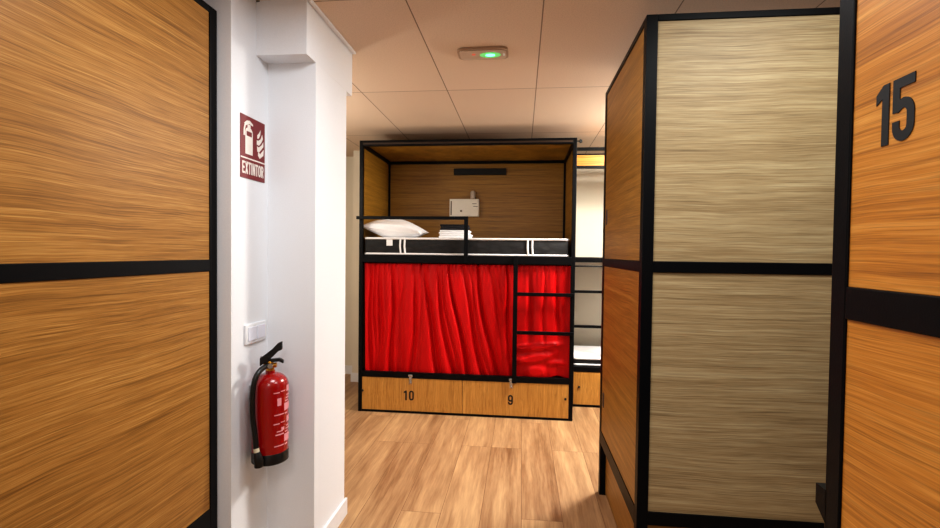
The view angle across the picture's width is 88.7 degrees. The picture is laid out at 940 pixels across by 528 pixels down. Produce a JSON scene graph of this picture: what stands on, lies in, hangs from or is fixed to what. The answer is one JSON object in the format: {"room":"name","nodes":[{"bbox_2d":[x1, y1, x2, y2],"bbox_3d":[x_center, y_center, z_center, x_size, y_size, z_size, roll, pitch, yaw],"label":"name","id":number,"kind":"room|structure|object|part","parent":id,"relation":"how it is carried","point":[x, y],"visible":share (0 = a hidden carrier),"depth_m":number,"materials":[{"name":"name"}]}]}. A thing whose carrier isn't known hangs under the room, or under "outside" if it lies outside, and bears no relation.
{"room":"dormitory","nodes":[
{"label":"dormitory","id":0,"kind":"room"},
{"bbox_2d":[203,0,267,527],"bbox_3d":[-1.996,0.093,2.417,2.119,2.550,0.669,1,1,6],"label":"wall","id":1,"kind":"structure","parent":0,"point":[242,76],"depth_m":2.02,"materials":[{"name":"white paint"}]},
{"bbox_2d":[240,112,264,182],"bbox_3d":[-0.953,-0.503,2.113,0.004,0.267,0.190,1,1,6],"label":"fire extinguisher sign","id":2,"kind":"object","parent":1,"relation":"attached to","point":[252,131],"visible":1,"depth_m":2.10,"materials":[{"name":"red plastic"}]},
{"bbox_2d":[244,320,265,344],"bbox_3d":[-0.956,0.305,2.148,0.014,0.088,0.164,1,1,6],"label":"light switch","id":3,"kind":"object","parent":1,"relation":"attached to","point":[253,332],"visible":1,"depth_m":2.13,"materials":[{"name":"white plastic"}]},
{"bbox_2d":[249,341,288,468],"bbox_3d":[-0.891,0.603,2.112,0.162,0.523,0.181,2,2,40],"label":"fire extinguisher","id":4,"kind":"object","parent":1,"relation":"attached to","point":[268,390],"visible":1,"depth_m":2.06,"materials":[{"name":"red painted metal"},{"name":"black rubber"},{"name":"brass"}]},
{"bbox_3d":[-0.874,0.394,2.116,0.092,0.106,0.026,0,1,-8],"label":"squeeze lever","id":5,"kind":"part","parent":4,"relation":"part of","materials":[{"name":"rubber"}]},
{"bbox_3d":[-0.860,0.425,2.119,0.076,0.023,0.024,0,1,-8],"label":"carry handle","id":6,"kind":"part","parent":4,"relation":"part of","materials":[{"name":"rubber"}]},
{"bbox_2d":[256,0,351,95],"bbox_3d":[-0.809,-1.048,2.399,0.253,0.240,0.569,1,1,6],"label":"beam","id":7,"kind":"structure","parent":0,"point":[287,31],"depth_m":2.12,"materials":[{"name":"white paint"}]},
{"bbox_2d":[307,0,355,53],"bbox_3d":[-0.670,-1.160,2.381,0.018,0.012,0.571,1,1,6],"label":"trim","id":8,"kind":"structure","parent":7,"relation":"attached to","point":[313,4],"depth_m":2.33,"materials":[{"name":"white paint"}]},
{"bbox_2d":[267,63,345,527],"bbox_3d":[-0.823,0.106,2.434,0.252,2.550,0.386,1,1,6],"label":"wall column","id":9,"kind":"structure","parent":0,"point":[306,244],"depth_m":2.25,"materials":[{"name":"white paint"}]},
{"bbox_2d":[323,497,346,527],"bbox_3d":[-0.705,1.337,2.449,0.014,0.092,0.414,1,1,6],"label":"baseboard","id":10,"kind":"structure","parent":9,"relation":"attached to","point":[340,513],"depth_m":2.52,"materials":[{"name":"white wood"}]},
{"bbox_2d":[352,151,359,372],"bbox_3d":[-0.133,0.043,5.347,2.300,2.550,0.320,1,1,6],"label":"wall pier","id":11,"kind":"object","parent":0,"point":[356,154],"visible":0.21,"depth_m":5.30,"materials":[{"name":"white paint"}]},
{"bbox_2d":[351,373,357,381],"bbox_3d":[-0.172,1.272,5.212,2.314,0.100,0.014,1,1,6],"label":"pier","id":12,"kind":"object","parent":11,"relation":"attached to","point":[354,376],"visible":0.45,"depth_m":5.32,"materials":[{"name":"white paint"}]},
{"bbox_2d":[345,157,603,365],"bbox_3d":[0.511,0.048,5.489,5.250,2.550,0.100,1,1,6],"label":"wall","id":13,"kind":"structure","parent":0,"point":[590,182],"depth_m":5.36,"materials":[{"name":"white paint"}]},
{"bbox_2d":[345,365,351,373],"bbox_3d":[-1.647,1.243,5.691,0.750,0.100,0.014,1,1,6],"label":"baseboard","id":14,"kind":"structure","parent":13,"relation":"attached to","point":[348,369],"depth_m":5.66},
{"bbox_2d":[338,374,616,527],"bbox_3d":[-0.198,1.433,1.865,5.850,0.060,7.800,1,1,6],"label":"floor","id":15,"kind":"structure","parent":0,"point":[402,470],"depth_m":3.18,"materials":[{"name":"brown wood"}]},
{"bbox_2d":[0,0,216,527],"bbox_3d":[-2.030,0.181,1.611,1.900,2.412,0.930,1,1,6],"label":"bunk bed","id":16,"kind":"object","parent":15,"relation":"on","point":[108,108],"visible":1,"depth_m":1.45,"materials":[{"name":"brown wood"}]},
{"bbox_3d":[-1.102,0.519,1.520,0.018,0.962,0.840,1,1,6],"label":"panel","id":17,"kind":"part","parent":16,"relation":"part of","materials":[{"name":"brown wood"}]},
{"bbox_3d":[-1.090,-0.497,1.495,0.018,0.977,0.840,1,1,6],"label":"panel","id":18,"kind":"part","parent":16,"relation":"part of","materials":[{"name":"brown wood"}]},
{"bbox_3d":[-1.106,0.015,1.508,0.045,0.047,0.840,1,1,6],"label":"bed rail","id":19,"kind":"part","parent":16,"relation":"part of","materials":[{"name":"black metal"}]},
{"bbox_3d":[-1.118,1.042,1.533,0.045,0.085,0.840,1,1,6],"label":"bed rail","id":20,"kind":"part","parent":16,"relation":"part of","materials":[{"name":"black metal"}]},
{"bbox_3d":[-1.094,-0.998,1.484,0.045,0.026,0.840,1,1,6],"label":"rail","id":21,"kind":"part","parent":16,"relation":"part of","materials":[{"name":"black metal"}]},
{"bbox_3d":[-1.061,0.184,1.952,0.045,2.412,0.045,1,1,6],"label":"post","id":22,"kind":"part","parent":16,"relation":"part of","materials":[{"name":"black metal"}]},
{"bbox_2d":[356,138,582,420],"bbox_3d":[0.011,0.118,4.673,1.973,2.437,0.960,1,1,6],"label":"bunk bed","id":23,"kind":"object","parent":15,"relation":"on","point":[516,187],"visible":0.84,"depth_m":4.46,"materials":[{"name":"black metal"}]},
{"bbox_3d":[-0.982,0.115,4.344,0.033,2.437,0.033,1,1,6],"label":"post","id":24,"kind":"part","parent":23,"relation":"part of","materials":[{"name":"black metal"}]},
{"bbox_3d":[-0.948,0.462,4.799,0.010,0.984,0.864,1,1,6],"label":"panel","id":25,"kind":"part","parent":23,"relation":"part of","materials":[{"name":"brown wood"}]},
{"bbox_3d":[-0.936,-0.580,4.774,0.010,0.969,0.864,1,1,6],"label":"panel","id":26,"kind":"part","parent":23,"relation":"part of","materials":[{"name":"brown wood"}]},
{"bbox_3d":[-0.920,-1.089,4.761,0.033,0.050,0.864,1,1,6],"label":"rail","id":27,"kind":"part","parent":23,"relation":"part of","materials":[{"name":"black metal"}]},
{"bbox_3d":[-0.886,0.094,5.235,0.033,2.437,0.033,1,1,6],"label":"post","id":28,"kind":"part","parent":23,"relation":"part of","materials":[{"name":"black metal"}]},
{"bbox_3d":[-0.517,-0.216,4.255,1.003,0.410,0.030,1,1,6],"label":"guard rail","id":29,"kind":"part","parent":23,"relation":"part of","materials":[{"name":"black metal"}]},
{"bbox_3d":[-0.521,1.171,4.315,0.915,0.294,0.018,1,1,6],"label":"drawer","id":30,"kind":"part","parent":23,"relation":"part of","materials":[{"name":"brown wood"}]},
{"bbox_3d":[-0.053,-0.591,5.072,0.278,0.162,0.004,1,1,6],"label":"box door","id":31,"kind":"part","parent":23,"relation":"part of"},
{"bbox_3d":[-0.063,1.336,4.274,1.844,0.020,0.026,1,1,6],"label":"rail","id":32,"kind":"part","parent":23,"relation":"part of","materials":[{"name":"black metal"}]},
{"bbox_3d":[-0.059,1.003,4.265,1.844,0.050,0.033,1,1,6],"label":"bed rail","id":33,"kind":"part","parent":23,"relation":"part of","materials":[{"name":"black metal"}]},
{"bbox_2d":[364,237,568,256],"bbox_3d":[-0.005,-0.161,4.659,1.823,0.158,0.872,1,1,6],"label":"mattress","id":34,"kind":"object","parent":23,"relation":"on","point":[523,247],"visible":0.97,"depth_m":4.23,"materials":[{"name":"fabric"}]},
{"bbox_2d":[364,219,428,237],"bbox_3d":[-0.702,-0.336,4.534,0.559,0.198,0.399,1,1,9],"label":"pillow","id":35,"kind":"object","parent":34,"relation":"on","point":[384,227],"visible":0.86,"depth_m":4.38,"materials":[{"name":"fabric"}]},
{"bbox_2d":[439,234,472,237],"bbox_3d":[-0.129,-0.255,4.454,0.293,0.037,0.220,1,1,6],"label":"folded towel","id":36,"kind":"object","parent":34,"relation":"on","point":[441,235],"visible":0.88,"depth_m":4.35,"materials":[{"name":"white fabric"}]},
{"bbox_2d":[439,230,470,233],"bbox_3d":[-0.135,-0.291,4.454,0.278,0.035,0.210,1,1,6],"label":"folded towel","id":37,"kind":"object","parent":36,"relation":"on","point":[441,231],"visible":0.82,"depth_m":4.35,"materials":[{"name":"white fabric"}]},
{"bbox_2d":[440,224,469,229],"bbox_3d":[-0.135,-0.335,4.453,0.258,0.053,0.200,1,1,6],"label":"folded towel","id":38,"kind":"object","parent":37,"relation":"on","point":[443,226],"visible":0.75,"depth_m":4.36,"materials":[{"name":"black fabric"}]},
{"bbox_3d":[-0.047,-0.039,4.240,1.844,0.066,0.033,1,1,6],"label":"bed rail","id":39,"kind":"part","parent":23,"relation":"part of","materials":[{"name":"black metal"}]},
{"bbox_2d":[365,263,570,377],"bbox_3d":[-0.043,0.504,4.284,1.842,1.004,0.082,1,1,6],"label":"curtain","id":40,"kind":"object","parent":23,"relation":"hanging from","point":[427,318],"visible":0.96,"depth_m":4.28,"materials":[{"name":"red fabric"}]},
{"bbox_3d":[-0.035,-1.065,4.215,1.844,0.050,0.033,1,1,6],"label":"rail","id":41,"kind":"part","parent":23,"relation":"part of","materials":[{"name":"black metal"}]},
{"bbox_3d":[-0.037,-1.061,4.198,1.844,0.014,0.004,1,1,6],"label":"moulding","id":42,"kind":"part","parent":23,"relation":"part of","materials":[{"name":"black metal"}]},
{"bbox_3d":[0.013,-1.089,4.660,1.844,0.016,0.864,1,1,6],"label":"panel","id":43,"kind":"part","parent":23,"relation":"part of","materials":[{"name":"brown wood"}]},
{"bbox_2d":[470,191,475,198],"bbox_3d":[0.031,-0.726,5.067,0.053,0.085,0.053,0,2,-39],"label":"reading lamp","id":44,"kind":"object","parent":23,"relation":"on","point":[472,193],"depth_m":5.05,"materials":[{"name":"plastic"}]},
{"bbox_3d":[0.061,-1.086,5.107,1.844,0.050,0.033,1,1,6],"label":"rail","id":45,"kind":"part","parent":23,"relation":"part of","materials":[{"name":"black metal"}]},
{"bbox_3d":[0.055,-0.577,5.122,1.844,0.969,0.016,1,1,6],"label":"panel","id":46,"kind":"part","parent":23,"relation":"part of","materials":[{"name":"brown wood"}]},
{"bbox_3d":[-0.043,0.007,4.286,1.844,0.012,0.012,1,1,6],"label":"curtain rod","id":47,"kind":"part","parent":23,"relation":"part of","materials":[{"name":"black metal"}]},
{"bbox_3d":[0.043,0.466,5.147,1.844,0.984,0.016,1,1,6],"label":"panel","id":48,"kind":"part","parent":23,"relation":"part of","materials":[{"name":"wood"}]},
{"bbox_3d":[0.395,1.184,4.217,0.922,0.294,0.018,1,1,6],"label":"drawer","id":49,"kind":"part","parent":23,"relation":"part of","materials":[{"name":"brown wood"}]},
{"bbox_3d":[0.980,0.121,5.036,0.033,2.437,0.033,1,1,6],"label":"post","id":50,"kind":"part","parent":23,"relation":"part of","materials":[{"name":"black metal"}]},
{"bbox_3d":[0.946,-1.062,4.561,0.033,0.050,0.864,1,1,6],"label":"rail","id":51,"kind":"part","parent":23,"relation":"part of","materials":[{"name":"black metal"}]},
{"bbox_3d":[0.949,-0.553,4.572,0.010,0.969,0.864,1,1,6],"label":"panel","id":52,"kind":"part","parent":23,"relation":"part of","materials":[{"name":"brown wood"}]},
{"bbox_3d":[0.884,0.141,4.144,0.033,2.437,0.033,1,1,6],"label":"post","id":53,"kind":"part","parent":23,"relation":"part of","materials":[{"name":"black metal"}]},
{"bbox_2d":[573,147,604,407],"bbox_3d":[1.931,0.134,4.836,1.900,2.442,0.880,1,1,6],"label":"bunk bed","id":54,"kind":"object","parent":15,"relation":"on","point":[586,379],"visible":0.09,"depth_m":4.53,"materials":[{"name":"brown wood"}]},
{"bbox_3d":[0.968,0.130,4.549,0.045,2.442,0.045,1,1,6],"label":"post","id":55,"kind":"part","parent":54,"relation":"part of","materials":[{"name":"black metal"}]},
{"bbox_3d":[1.427,1.179,4.515,0.901,0.309,0.018,1,1,6],"label":"drawer","id":56,"kind":"part","parent":54,"relation":"part of","materials":[{"name":"brown wood"}]},
{"bbox_3d":[1.880,1.005,4.472,1.810,0.047,0.045,1,1,6],"label":"bed rail","id":57,"kind":"part","parent":54,"relation":"part of","materials":[{"name":"black metal"}]},
{"bbox_3d":[1.875,1.353,4.475,1.810,0.022,0.026,1,1,6],"label":"rail","id":58,"kind":"part","parent":54,"relation":"part of","materials":[{"name":"black metal"}]},
{"bbox_2d":[574,345,600,365],"bbox_3d":[1.912,0.934,4.794,1.808,0.078,0.622,1,1,6],"label":"mattress","id":59,"kind":"object","parent":54,"relation":"on","point":[583,355],"visible":0.13,"depth_m":4.67,"materials":[{"name":"fabric"}]},
{"bbox_3d":[1.891,0.032,4.446,1.810,0.014,0.014,1,1,6],"label":"curtain rod","id":60,"kind":"part","parent":54,"relation":"part of","materials":[{"name":"black metal"}]},
{"bbox_3d":[1.892,-0.028,4.447,1.810,0.040,0.045,1,1,6],"label":"bed rail","id":61,"kind":"part","parent":54,"relation":"part of","materials":[{"name":"black metal"}]},
{"bbox_3d":[1.903,-0.951,4.425,1.810,0.135,0.043,1,1,6],"label":"fascia rail","id":62,"kind":"part","parent":54,"relation":"part of","materials":[{"name":"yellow wood"}]},
{"bbox_3d":[1.904,-1.064,4.421,1.810,0.026,0.045,1,1,6],"label":"rail","id":63,"kind":"part","parent":54,"relation":"part of","materials":[{"name":"black metal"}]},
{"bbox_2d":[598,7,839,527],"bbox_3d":[1.691,0.207,2.334,1.900,2.412,0.958,1,1,6],"label":"bunk bed","id":64,"kind":"object","parent":15,"relation":"on","point":[720,150],"visible":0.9,"depth_m":1.93,"materials":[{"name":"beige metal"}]},
{"bbox_3d":[0.817,0.183,2.887,0.045,2.412,0.045,1,1,6],"label":"post","id":65,"kind":"part","parent":64,"relation":"part of","materials":[{"name":"black metal"}]},
{"bbox_3d":[0.759,1.047,2.454,0.045,0.075,0.868,1,1,6],"label":"bed rail","id":66,"kind":"part","parent":64,"relation":"part of","materials":[{"name":"black metal"}]},
{"bbox_3d":[0.773,1.236,2.457,0.010,0.303,0.868,1,1,6],"label":"kick panel","id":67,"kind":"part","parent":64,"relation":"part of","materials":[{"name":"orange wood"}]},
{"bbox_3d":[0.755,0.516,2.442,0.018,0.987,0.868,1,1,6],"label":"panel","id":68,"kind":"part","parent":64,"relation":"part of","materials":[{"name":"orange wood"}]},
{"bbox_3d":[0.771,0.000,2.428,0.045,0.046,0.868,1,1,6],"label":"bed rail","id":69,"kind":"part","parent":64,"relation":"part of","materials":[{"name":"black metal"}]},
{"bbox_3d":[0.767,-0.504,2.417,0.018,0.963,0.868,1,1,6],"label":"panel","id":70,"kind":"part","parent":64,"relation":"part of","materials":[{"name":"orange wood"}]},
{"bbox_3d":[0.783,-0.999,2.404,0.045,0.026,0.868,1,1,6],"label":"rail","id":71,"kind":"part","parent":64,"relation":"part of","materials":[{"name":"black metal"}]},
{"bbox_3d":[0.720,0.204,1.979,0.045,2.412,0.045,1,1,6],"label":"post","id":72,"kind":"part","parent":64,"relation":"part of","materials":[{"name":"black metal"}]},
{"bbox_3d":[1.632,1.248,1.922,1.810,0.326,0.010,1,1,6],"label":"kick panel","id":73,"kind":"part","parent":64,"relation":"part of","materials":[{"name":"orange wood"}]},
{"bbox_3d":[1.632,1.058,1.901,1.810,0.055,0.045,1,1,6],"label":"bed rail","id":74,"kind":"part","parent":64,"relation":"part of","materials":[{"name":"black metal"}]},
{"bbox_3d":[1.637,0.539,1.879,1.810,0.984,0.014,1,1,6],"label":"panel","id":75,"kind":"part","parent":64,"relation":"part of","materials":[{"name":"brown wood"}]},
{"bbox_3d":[1.645,0.024,1.876,1.810,0.046,0.045,1,1,6],"label":"bed rail","id":76,"kind":"part","parent":64,"relation":"part of","materials":[{"name":"black metal"}]},
{"bbox_3d":[1.649,-0.480,1.854,1.810,0.963,0.014,1,1,6],"label":"panel","id":77,"kind":"part","parent":64,"relation":"part of","materials":[{"name":"brown wood"}]},
{"bbox_3d":[1.656,-0.975,1.852,1.810,0.026,0.045,1,1,6],"label":"rail","id":78,"kind":"part","parent":64,"relation":"part of","materials":[{"name":"black metal"}]},
{"bbox_2d":[815,0,939,527],"bbox_3d":[1.480,0.256,0.234,1.900,2.412,0.954,1,1,6],"label":"bunk bed","id":79,"kind":"object","parent":15,"relation":"on","point":[883,455],"visible":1,"depth_m":0.67,"materials":[{"name":"brown wood"}]},
{"bbox_3d":[0.599,0.233,0.766,0.035,2.412,0.035,1,1,6],"label":"post","id":80,"kind":"part","parent":79,"relation":"part of","materials":[{"name":"black metal"}]},
{"bbox_3d":[0.543,0.574,0.330,0.018,0.958,0.860,1,1,6],"label":"panel","id":81,"kind":"part","parent":79,"relation":"part of","materials":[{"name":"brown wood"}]},
{"bbox_3d":[0.553,0.070,0.318,0.035,0.050,0.860,1,1,6],"label":"bed rail","id":82,"kind":"part","parent":79,"relation":"part of","materials":[{"name":"black metal"}]},
{"bbox_3d":[0.555,-0.446,0.305,0.018,0.983,0.860,1,1,6],"label":"panel","id":83,"kind":"part","parent":79,"relation":"part of","materials":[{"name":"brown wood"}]},
{"bbox_2d":[256,0,839,156],"bbox_3d":[-0.168,-1.176,1.802,5.850,0.060,7.800,1,1,6],"label":"ceiling","id":84,"kind":"structure","parent":0,"point":[410,81],"depth_m":2.77,"materials":[{"name":"tile"}]},
{"bbox_2d":[457,46,507,59],"bbox_3d":[0.071,-1.155,2.644,0.277,0.018,0.145,1,1,6],"label":"emergency light","id":85,"kind":"object","parent":84,"relation":"in","point":[486,52],"visible":1,"depth_m":2.62,"materials":[{"name":"white plastic"}]}
]}

